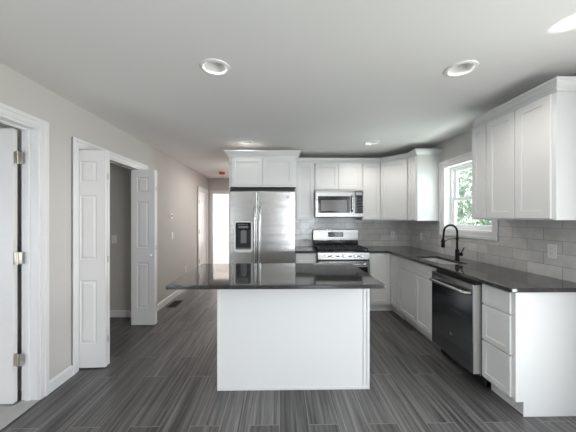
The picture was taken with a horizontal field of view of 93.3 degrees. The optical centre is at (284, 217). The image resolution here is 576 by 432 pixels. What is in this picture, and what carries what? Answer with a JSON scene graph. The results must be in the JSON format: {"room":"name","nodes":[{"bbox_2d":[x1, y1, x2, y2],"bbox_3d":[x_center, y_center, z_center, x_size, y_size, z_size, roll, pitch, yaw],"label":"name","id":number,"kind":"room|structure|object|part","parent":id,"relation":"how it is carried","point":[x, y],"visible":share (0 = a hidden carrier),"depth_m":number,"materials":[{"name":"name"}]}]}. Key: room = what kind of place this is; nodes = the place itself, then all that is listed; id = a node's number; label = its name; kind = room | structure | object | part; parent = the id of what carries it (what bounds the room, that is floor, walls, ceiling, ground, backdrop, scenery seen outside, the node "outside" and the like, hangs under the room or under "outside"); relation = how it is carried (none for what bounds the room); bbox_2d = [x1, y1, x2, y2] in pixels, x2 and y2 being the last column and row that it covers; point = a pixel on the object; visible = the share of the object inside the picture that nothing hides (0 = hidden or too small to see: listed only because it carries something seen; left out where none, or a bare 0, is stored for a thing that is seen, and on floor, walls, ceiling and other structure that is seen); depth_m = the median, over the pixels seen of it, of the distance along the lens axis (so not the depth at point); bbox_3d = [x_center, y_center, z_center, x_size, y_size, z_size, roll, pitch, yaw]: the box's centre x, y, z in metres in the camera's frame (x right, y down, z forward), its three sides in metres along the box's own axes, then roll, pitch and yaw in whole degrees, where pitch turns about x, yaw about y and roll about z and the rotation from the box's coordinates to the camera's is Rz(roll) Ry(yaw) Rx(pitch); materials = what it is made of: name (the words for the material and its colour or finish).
{"room":"kitchen","nodes":[
{"label":"kitchen","id":0,"kind":"room"},
{"bbox_2d":[0,62,207,379],"bbox_3d":[-1.916,0.185,0.517,0.120,2.430,13.100,0,0,-1],"label":"wall","id":1,"kind":"structure","parent":0,"point":[177,183],"depth_m":2.40,"materials":[{"name":"beige paint"}]},
{"bbox_2d":[0,128,21,403],"bbox_3d":[-2.380,0.361,2.011,0.822,2.062,0.106,0,0,-1],"label":"door","id":2,"kind":"structure","parent":1,"relation":"in","point":[10,157],"depth_m":2.04,"materials":[{"name":"white paint"}]},
{"bbox_2d":[0,102,48,430],"bbox_3d":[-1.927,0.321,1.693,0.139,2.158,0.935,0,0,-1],"label":"door frame","id":3,"kind":"structure","parent":1,"relation":"attached to","point":[35,131],"depth_m":2.08,"materials":[{"name":"white paint"}]},
{"bbox_2d":[49,365,72,393],"bbox_3d":[-1.880,1.351,2.288,0.014,0.098,0.249,0,0,-1],"label":"baseboard","id":4,"kind":"structure","parent":1,"relation":"attached to","point":[55,382],"depth_m":2.28,"materials":[{"name":"white paint"}]},
{"bbox_2d":[72,137,147,375],"bbox_3d":[-1.952,0.339,3.102,0.139,2.123,1.378,0,0,-1],"label":"door frame","id":5,"kind":"structure","parent":1,"relation":"attached to","point":[77,144],"depth_m":2.46,"materials":[{"name":"white paint"}]},
{"bbox_2d":[110,161,134,169],"bbox_3d":[-1.963,-0.628,3.102,0.032,0.018,1.202,0,0,-1],"label":"door track","id":6,"kind":"object","parent":1,"relation":"attached to","point":[113,163],"visible":0.29,"depth_m":3.27,"materials":[{"name":"silver metal"}]},
{"bbox_2d":[79,150,109,367],"bbox_3d":[-1.813,0.381,2.556,0.310,2.015,0.072,0,0,-4],"label":"door","id":7,"kind":"structure","parent":6,"relation":"hanging from","point":[94,165],"depth_m":2.53,"materials":[{"name":"white paint"}]},
{"bbox_2d":[131,170,156,324],"bbox_3d":[-1.829,0.381,3.546,0.310,2.015,0.104,0,0,-1],"label":"door","id":8,"kind":"structure","parent":6,"relation":"hanging from","point":[143,182],"depth_m":3.53,"materials":[{"name":"white paint"}]},
{"bbox_2d":[157,290,184,310],"bbox_3d":[-1.927,1.351,4.959,0.014,0.098,2.327,0,0,-1],"label":"baseboard","id":9,"kind":"structure","parent":1,"relation":"attached to","point":[172,296],"depth_m":4.49,"materials":[{"name":"white paint"}]},
{"bbox_2d":[199,191,205,265],"bbox_3d":[-1.980,0.382,6.561,0.058,2.020,0.670,0,0,-1],"label":"door","id":10,"kind":"structure","parent":1,"relation":"in","point":[202,196],"depth_m":6.57,"materials":[{"name":"white paint"}]},
{"bbox_2d":[198,186,207,265],"bbox_3d":[-2.012,0.339,6.561,0.139,2.123,0.846,0,0,-1],"label":"door frame","id":11,"kind":"structure","parent":1,"relation":"attached to","point":[201,189],"depth_m":6.90,"materials":[{"name":"white paint"}]},
{"bbox_2d":[110,164,130,309],"bbox_3d":[-2.427,0.185,3.883,0.783,2.430,0.080,0,0,-1],"label":"wall","id":12,"kind":"structure","parent":0,"point":[120,178],"depth_m":3.85,"materials":[{"name":"beige paint"}]},
{"bbox_2d":[111,235,116,242],"bbox_3d":[-2.402,0.300,3.839,0.072,0.116,0.009,0,0,-1],"label":"light switch","id":13,"kind":"object","parent":12,"relation":"attached to","point":[113,237],"visible":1,"depth_m":3.84,"materials":[{"name":"white plastic"}]},
{"bbox_2d":[110,310,130,316],"bbox_3d":[-2.426,1.351,3.836,0.783,0.098,0.014,0,0,-1],"label":"baseboard","id":14,"kind":"structure","parent":12,"relation":"attached to","point":[113,313],"depth_m":3.83,"materials":[{"name":"white paint"}]},
{"bbox_2d":[208,178,228,263],"bbox_3d":[-1.408,0.185,7.136,1.367,2.430,0.120,0,0,-1],"label":"wall","id":15,"kind":"structure","parent":0,"point":[216,184],"depth_m":7.07,"materials":[{"name":"beige paint"}]},
{"bbox_2d":[210,190,228,262],"bbox_3d":[-1.463,0.344,7.126,0.952,2.113,0.139,0,0,-1],"label":"door frame","id":16,"kind":"structure","parent":15,"relation":"attached to","point":[212,192],"depth_m":7.06,"materials":[{"name":"white paint"}]},
{"bbox_2d":[214,194,228,251],"bbox_3d":[-2.181,0.185,10.364,4.600,2.430,0.100,0,0,-1],"label":"wall","id":17,"kind":"structure","parent":0,"point":[221,201],"depth_m":10.31,"materials":[{"name":"white paint"}]},
{"bbox_2d":[214,252,228,254],"bbox_3d":[-2.180,1.351,10.306,4.400,0.098,0.014,0,0,-1],"label":"baseboard","id":18,"kind":"structure","parent":17,"relation":"attached to","point":[215,253],"depth_m":10.30,"materials":[{"name":"white paint"}]},
{"bbox_2d":[214,255,228,262],"bbox_3d":[-2.153,1.450,8.774,4.600,0.100,3.180,0,0,-1],"label":"floor","id":19,"kind":"structure","parent":0,"point":[217,258],"depth_m":9.29,"materials":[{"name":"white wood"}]},
{"bbox_2d":[0,0,575,177],"bbox_3d":[0.177,-1.030,0.553,4.067,0.001,13.100,0,0,-1],"label":"ceiling","id":20,"kind":"structure","parent":0,"point":[317,78],"depth_m":1.84,"materials":[{"name":"paint"}]},
{"bbox_2d":[199,58,229,75],"bbox_3d":[-0.472,-1.080,1.855,0.204,0.120,0.204,0,0,-1],"label":"ceiling light","id":21,"kind":"object","parent":20,"relation":"attached to","point":[212,66],"visible":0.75,"depth_m":1.90,"materials":[{"name":"white plastic"}]},
{"bbox_2d":[238,140,252,143],"bbox_3d":[-0.526,-1.080,3.686,0.204,0.120,0.204,0,0,-1],"label":"ceiling light","id":22,"kind":"object","parent":20,"relation":"attached to","point":[239,141],"visible":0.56,"depth_m":3.73,"materials":[{"name":"white plastic"}]},
{"bbox_2d":[364,140,379,144],"bbox_3d":[1.193,-1.080,3.710,0.204,0.120,0.204,0,0,-1],"label":"ceiling light","id":23,"kind":"object","parent":20,"relation":"attached to","point":[372,142],"visible":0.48,"depth_m":3.73,"materials":[{"name":"white plastic"}]},
{"bbox_2d":[444,60,478,76],"bbox_3d":[1.218,-1.080,1.873,0.204,0.120,0.204,0,0,-1],"label":"ceiling light","id":24,"kind":"object","parent":20,"relation":"attached to","point":[461,68],"visible":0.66,"depth_m":1.91,"materials":[{"name":"white plastic"}]},
{"bbox_2d":[0,289,575,431],"bbox_3d":[-1.140,1.450,0.560,6.940,0.100,13.160,0,0,-1],"label":"floor","id":25,"kind":"structure","parent":0,"point":[161,376],"depth_m":2.13,"materials":[{"name":"grey wood"}]},
{"bbox_2d":[167,300,182,306],"bbox_3d":[-1.778,1.397,4.430,0.150,0.006,0.340,0,0,-1],"label":"floor vent","id":26,"kind":"object","parent":25,"relation":"in","point":[175,303],"visible":1,"depth_m":4.44,"materials":[{"name":"brown metal"}]},
{"bbox_2d":[230,188,294,262],"bbox_3d":[-0.305,0.488,4.112,0.903,1.800,0.867,0,0,-1],"label":"refrigerator","id":27,"kind":"object","parent":25,"relation":"on","point":[262,221],"visible":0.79,"depth_m":3.75,"materials":[{"name":"grey metal"}]},
{"bbox_3d":[-0.562,0.469,3.773,0.378,1.673,0.065,0,0,-1],"label":"door","id":28,"kind":"part","parent":27,"relation":"part of","materials":[{"name":"silver metal"}]},
{"bbox_3d":[-0.563,0.113,3.769,0.214,0.104,0.044,0,0,-1],"label":"control panel","id":29,"kind":"part","parent":27,"relation":"part of","materials":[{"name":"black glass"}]},
{"bbox_3d":[-0.402,0.412,3.712,0.025,1.158,0.071,0,0,-1],"label":"handle","id":30,"kind":"part","parent":27,"relation":"part of","materials":[{"name":"silver metal"}]},
{"bbox_3d":[-0.334,0.412,3.713,0.025,1.158,0.071,0,0,-1],"label":"handle","id":31,"kind":"part","parent":27,"relation":"part of","materials":[{"name":"silver metal"}]},
{"bbox_3d":[-0.107,0.469,3.781,0.518,1.673,0.065,0,0,-1],"label":"door","id":32,"kind":"part","parent":27,"relation":"part of","materials":[{"name":"silver metal"}]},
{"bbox_2d":[224,150,300,262],"bbox_3d":[-0.306,0.234,4.170,1.053,2.329,0.890,0,0,-1],"label":"tall cabinet","id":33,"kind":"object","parent":25,"relation":"on","point":[254,169],"visible":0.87,"depth_m":3.77,"materials":[{"name":"white paint"}]},
{"bbox_3d":[-0.769,0.484,4.192,0.010,1.830,0.830,0,0,-1],"label":"panel","id":34,"kind":"part","parent":33,"relation":"part of","materials":[{"name":"white paint"}]},
{"bbox_3d":[-0.517,-0.644,3.772,0.425,0.385,0.019,0,0,-1],"label":"door","id":35,"kind":"part","parent":33,"relation":"part of","materials":[{"name":"white paint"}]},
{"bbox_3d":[-0.306,-0.889,4.170,1.053,0.082,0.890,0,0,-1],"label":"crown","id":36,"kind":"part","parent":33,"relation":"part of","materials":[{"name":"white paint"}]},
{"bbox_3d":[-0.085,-0.644,3.779,0.425,0.385,0.019,0,0,-1],"label":"door","id":37,"kind":"part","parent":33,"relation":"part of","materials":[{"name":"white paint"}]},
{"bbox_2d":[217,289,369,390],"bbox_3d":[0.072,0.959,2.543,1.242,0.880,0.666,0,0,-1],"label":"kitchen island","id":38,"kind":"object","parent":25,"relation":"on","point":[268,339],"visible":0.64,"depth_m":2.22,"materials":[{"name":"white paint"}]},
{"bbox_3d":[-0.535,0.959,2.209,0.018,0.880,0.018,0,0,-1],"label":"corner trim","id":39,"kind":"part","parent":38,"relation":"part of","materials":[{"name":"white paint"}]},
{"bbox_2d":[166,263,384,289],"bbox_3d":[-0.066,0.502,2.449,1.597,0.032,0.950,0,0,-1],"label":"island countertop","id":40,"kind":"structure","parent":38,"relation":"on","point":[211,275],"depth_m":2.22,"materials":[{"name":"black stone"}]},
{"bbox_3d":[0.687,0.959,2.230,0.022,0.880,0.018,0,0,-1],"label":"corner trim","id":41,"kind":"part","parent":38,"relation":"part of","materials":[{"name":"white paint"}]},
{"bbox_2d":[295,253,316,262],"bbox_3d":[0.316,0.958,4.312,0.316,0.882,0.608,0,0,-1],"label":"base cabinet","id":42,"kind":"object","parent":25,"relation":"on","point":[299,257],"visible":0.28,"depth_m":4.01,"materials":[{"name":"white paint"}]},
{"bbox_2d":[295,247,316,252],"bbox_3d":[0.315,0.501,4.308,0.330,0.030,0.634,0,0,-1],"label":"countertop","id":43,"kind":"structure","parent":42,"relation":"on","point":[297,249],"depth_m":4.07,"materials":[{"name":"black stone"}]},
{"bbox_2d":[313,230,369,274],"bbox_3d":[0.862,0.782,4.247,0.754,1.175,0.728,0,0,-1],"label":"range","id":44,"kind":"object","parent":25,"relation":"on","point":[331,246],"visible":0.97,"depth_m":4.06,"materials":[{"name":"grey metal"}]},
{"bbox_2d":[313,247,368,252],"bbox_3d":[0.862,0.491,4.229,0.754,0.026,0.543,0,0,-1],"label":"cooktop","id":45,"kind":"object","parent":44,"relation":"in","point":[319,250],"depth_m":3.99,"materials":[{"name":"black metal"}]},
{"bbox_3d":[0.867,0.905,3.968,0.754,0.550,0.044,0,0,-1],"label":"oven door","id":46,"kind":"part","parent":44,"relation":"part of","materials":[{"name":"silver metal"}]},
{"bbox_3d":[0.867,0.552,3.968,0.754,0.095,0.044,0,0,-1],"label":"control panel","id":47,"kind":"part","parent":44,"relation":"part of","materials":[{"name":"silver metal"}]},
{"bbox_2d":[369,253,404,319],"bbox_3d":[1.691,0.958,4.194,0.889,0.882,0.893,0,0,-1],"label":"base cabinet","id":48,"kind":"object","parent":25,"relation":"on","point":[384,267],"visible":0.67,"depth_m":4.03,"materials":[{"name":"white paint"}]},
{"bbox_3d":[1.420,0.902,4.037,0.300,0.735,0.019,0,0,-1],"label":"door","id":49,"kind":"part","parent":48,"relation":"part of","materials":[{"name":"white paint"}]},
{"bbox_3d":[1.584,0.902,3.897,0.019,0.735,0.262,0,0,-1],"label":"door","id":50,"kind":"part","parent":48,"relation":"part of","materials":[{"name":"white paint"}]},
{"bbox_2d":[366,246,575,292],"bbox_3d":[1.706,0.501,3.265,0.892,0.030,2.770,0,0,-1],"label":"countertop","id":51,"kind":"structure","parent":48,"relation":"on","point":[510,280],"depth_m":2.40,"materials":[{"name":"black stone"}]},
{"bbox_2d":[422,258,455,263],"bbox_3d":[1.805,0.608,3.177,0.338,0.179,0.678,0,0,-1],"label":"sink","id":52,"kind":"object","parent":51,"relation":"in","point":[436,260],"visible":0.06,"depth_m":3.43,"materials":[{"name":"silver metal"}]},
{"bbox_2d":[440,224,464,259],"bbox_3d":[1.923,0.278,3.109,0.223,0.414,0.139,0,0,-1],"label":"faucet","id":53,"kind":"object","parent":51,"relation":"on","point":[457,253],"visible":1,"depth_m":3.14,"materials":[{"name":"black metal"}]},
{"bbox_2d":[400,257,439,347],"bbox_3d":[1.867,0.958,3.297,0.564,0.882,0.903,0,0,-1],"label":"base cabinet","id":54,"kind":"object","parent":25,"relation":"on","point":[415,284],"visible":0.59,"depth_m":3.26,"materials":[{"name":"white paint"}]},
{"bbox_3d":[1.591,0.977,3.510,0.019,0.597,0.430,0,0,-1],"label":"door","id":55,"kind":"part","parent":54,"relation":"part of","materials":[{"name":"white paint"}]},
{"bbox_3d":[1.599,0.977,3.072,0.019,0.597,0.434,0,0,-1],"label":"door","id":56,"kind":"part","parent":54,"relation":"part of","materials":[{"name":"white paint"}]},
{"bbox_2d":[429,268,486,386],"bbox_3d":[1.810,0.960,2.534,0.661,0.880,0.605,0,0,-1],"label":"dishwasher","id":57,"kind":"object","parent":25,"relation":"on","point":[457,303],"visible":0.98,"depth_m":2.40,"materials":[{"name":"grey metal"}]},
{"bbox_3d":[1.513,0.625,2.530,0.066,0.030,0.572,0,0,-1],"label":"handle","id":58,"kind":"part","parent":57,"relation":"part of","materials":[{"name":"silver metal"}]},
{"bbox_3d":[1.574,0.938,2.531,0.065,0.688,0.604,0,0,-1],"label":"door","id":59,"kind":"part","parent":57,"relation":"part of","materials":[{"name":"black metal"}]},
{"bbox_2d":[482,284,575,416],"bbox_3d":[1.889,0.958,2.070,0.564,0.882,0.304,0,0,-1],"label":"base cabinet","id":60,"kind":"object","parent":25,"relation":"on","point":[529,340],"visible":0.83,"depth_m":1.92,"materials":[{"name":"white paint"}]},
{"bbox_3d":[1.616,1.131,2.075,0.019,0.288,0.268,0,0,-1],"label":"drawer","id":61,"kind":"part","parent":60,"relation":"part of","materials":[{"name":"white paint"}]},
{"bbox_3d":[1.616,0.836,2.075,0.019,0.278,0.268,0,0,-1],"label":"drawer","id":62,"kind":"part","parent":60,"relation":"part of","materials":[{"name":"white paint"}]},
{"bbox_3d":[1.616,0.609,2.075,0.019,0.153,0.268,0,0,-1],"label":"drawer","id":63,"kind":"part","parent":60,"relation":"part of","materials":[{"name":"white paint"}]},
{"bbox_3d":[1.901,0.958,1.921,0.546,0.882,0.006,0,0,-1],"label":"panel","id":64,"kind":"part","parent":60,"relation":"part of","materials":[{"name":"white paint"}]},
{"bbox_2d":[296,149,441,163],"bbox_3d":[1.215,-0.906,4.170,2.080,0.076,0.518,0,0,19],"label":"crown molding","id":65,"kind":"structure","parent":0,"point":[414,152],"depth_m":4.27,"materials":[{"name":"white paint"}]},
{"bbox_2d":[429,128,472,161],"bbox_3d":[2.311,0.185,-0.585,0.160,2.430,10.750,0,0,-1],"label":"wall","id":66,"kind":"structure","parent":0,"point":[461,144],"depth_m":3.41,"materials":[{"name":"beige paint"}]},
{"bbox_2d":[380,159,408,220],"bbox_3d":[1.833,-0.424,4.321,0.604,0.922,0.664,0,0,-1],"label":"upper cabinet","id":67,"kind":"object","parent":66,"relation":"attached to","point":[393,175],"visible":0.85,"depth_m":4.14,"materials":[{"name":"white paint"}]},
{"bbox_2d":[408,155,439,220],"bbox_3d":[1.977,-0.424,3.872,0.332,0.922,0.235,0,0,-1],"label":"upper cabinet","id":68,"kind":"object","parent":66,"relation":"attached to","point":[423,170],"visible":0.93,"depth_m":3.75,"materials":[{"name":"white paint"}]},
{"bbox_3d":[1.821,-0.418,3.867,0.019,0.887,0.209,0,0,-1],"label":"door","id":69,"kind":"part","parent":68,"relation":"part of","materials":[{"name":"white paint"}]},
{"bbox_2d":[439,151,497,240],"bbox_3d":[2.233,-0.265,3.252,0.182,0.996,1.001,0,0,-1],"label":"window","id":70,"kind":"structure","parent":66,"relation":"in","point":[449,169],"depth_m":3.60,"materials":[{"name":"white paint"}]},
{"bbox_3d":[2.297,-0.439,3.253,0.023,0.419,0.771,0,0,-1],"label":"sash","id":71,"kind":"part","parent":70,"relation":"part of","materials":[{"name":"clear glass"}]},
{"bbox_3d":[2.284,-0.265,3.253,0.070,0.812,0.817,0,0,-1],"label":"frame","id":72,"kind":"part","parent":70,"relation":"part of","materials":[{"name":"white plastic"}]},
{"bbox_3d":[2.270,-0.071,3.253,0.023,0.379,0.771,0,0,-1],"label":"sash","id":73,"kind":"part","parent":70,"relation":"part of","materials":[{"name":"white plastic"}]},
{"bbox_2d":[472,123,487,219],"bbox_3d":[2.000,-0.435,2.573,0.332,0.900,0.186,0,0,-1],"label":"upper cabinet","id":74,"kind":"object","parent":66,"relation":"attached to","point":[479,134],"visible":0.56,"depth_m":2.57,"materials":[{"name":"white paint"}]},
{"bbox_2d":[409,220,575,282],"bbox_3d":[2.159,0.251,3.268,0.008,0.511,2.799,0,0,-1],"label":"backsplash","id":75,"kind":"structure","parent":66,"relation":"attached to","point":[521,245],"depth_m":2.48,"materials":[{"name":"beige tile"}]},
{"bbox_2d":[547,244,556,258],"bbox_3d":[2.168,0.268,2.203,0.008,0.116,0.072,0,0,-1],"label":"outlet","id":76,"kind":"object","parent":75,"relation":"attached to","point":[551,248],"visible":1,"depth_m":2.20,"materials":[{"name":"white plastic"}]},
{"bbox_2d":[473,76,575,128],"bbox_3d":[1.994,-0.906,2.241,0.370,0.076,0.852,0,0,-1],"label":"crown molding","id":77,"kind":"structure","parent":66,"relation":"attached to","point":[559,83],"depth_m":2.02,"materials":[{"name":"white paint"}]},
{"bbox_2d":[487,91,575,219],"bbox_3d":[2.007,-0.435,2.172,0.332,0.900,0.610,0,0,-1],"label":"upper cabinet","id":78,"kind":"object","parent":66,"relation":"attached to","point":[531,148],"visible":1,"depth_m":2.00,"materials":[{"name":"white paint"}]},
{"bbox_3d":[1.848,-0.429,2.321,0.019,0.865,0.286,0,0,-1],"label":"door","id":79,"kind":"part","parent":78,"relation":"part of","materials":[{"name":"white paint"}]},
{"bbox_3d":[1.853,-0.429,2.031,0.019,0.865,0.282,0,0,-1],"label":"door","id":80,"kind":"part","parent":78,"relation":"part of","materials":[{"name":"white paint"}]},
{"bbox_3d":[0.668,0.185,4.702,2.940,2.430,0.120,0,0,-1],"label":"wall","id":81,"kind":"structure","parent":0,"visible":0},
{"bbox_2d":[295,163,313,219],"bbox_3d":[0.319,-0.424,4.460,0.317,0.922,0.332,0,0,-1],"label":"upper cabinet","id":82,"kind":"object","parent":81,"relation":"attached to","point":[304,190],"visible":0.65,"depth_m":4.30,"materials":[{"name":"white paint"}]},
{"bbox_2d":[314,163,361,190],"bbox_3d":[0.857,-0.661,4.470,0.754,0.447,0.332,0,0,-1],"label":"upper cabinet","id":83,"kind":"object","parent":81,"relation":"attached to","point":[327,176],"visible":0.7,"depth_m":4.31,"materials":[{"name":"white paint"}]},
{"bbox_3d":[0.675,-0.656,4.310,0.363,0.412,0.019,0,0,-1],"label":"door","id":84,"kind":"part","parent":83,"relation":"part of","materials":[{"name":"white paint"}]},
{"bbox_2d":[314,190,362,217],"bbox_3d":[0.858,-0.219,4.413,0.752,0.430,0.439,0,0,-1],"label":"microwave","id":85,"kind":"object","parent":83,"relation":"attached to","point":[327,203],"visible":0.99,"depth_m":4.24,"materials":[{"name":"silver metal"}]},
{"bbox_3d":[1.157,-0.225,4.262,0.160,0.418,0.032,0,0,-1],"label":"control panel","id":86,"kind":"part","parent":85,"relation":"part of","materials":[{"name":"silver metal"}]},
{"bbox_3d":[1.044,-0.656,4.317,0.363,0.412,0.019,0,0,-1],"label":"door","id":87,"kind":"part","parent":83,"relation":"part of","materials":[{"name":"white paint"}]},
{"bbox_2d":[295,218,408,246],"bbox_3d":[1.135,0.251,4.646,1.988,0.511,0.008,0,0,-1],"label":"backsplash","id":88,"kind":"structure","parent":81,"relation":"attached to","point":[370,232],"depth_m":4.64,"materials":[{"name":"beige tile"}]},
{"bbox_2d":[357,163,379,219],"bbox_3d":[1.381,-0.424,4.479,0.289,0.922,0.332,0,0,-1],"label":"upper cabinet","id":89,"kind":"object","parent":81,"relation":"attached to","point":[370,173],"visible":0.87,"depth_m":4.32,"materials":[{"name":"white paint"}]},
{"label":"outside","id":90,"kind":"structure","parent":0,"visible":0},
{"bbox_3d":[15.996,2.300,15.281,27.480,0.600,50.000,0,0,-1],"label":"ground","id":91,"kind":"structure","parent":90,"visible":0},
{"bbox_2d":[457,170,479,224],"bbox_3d":[8.387,-0.901,14.437,4.445,5.812,4.455,0,0,-41],"label":"tree","id":92,"kind":"object","parent":91,"relation":"on","point":[461,211],"visible":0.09,"depth_m":13.63,"materials":[{"name":"green plant"}]},
{"bbox_2d":[457,217,486,224],"bbox_3d":[4.137,0.625,7.072,2.224,2.771,2.650,0,0,-1],"label":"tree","id":93,"kind":"object","parent":91,"relation":"on","point":[465,222],"visible":0.02,"depth_m":7.17,"materials":[{"name":"green plant"}]},
{"bbox_2d":[457,168,491,224],"bbox_3d":[7.214,-0.468,8.267,4.288,4.946,3.862,0,0,-1],"label":"tree","id":94,"kind":"object","parent":91,"relation":"on","point":[468,211],"visible":0.02,"depth_m":8.88,"materials":[{"name":"green plant"}]}
]}

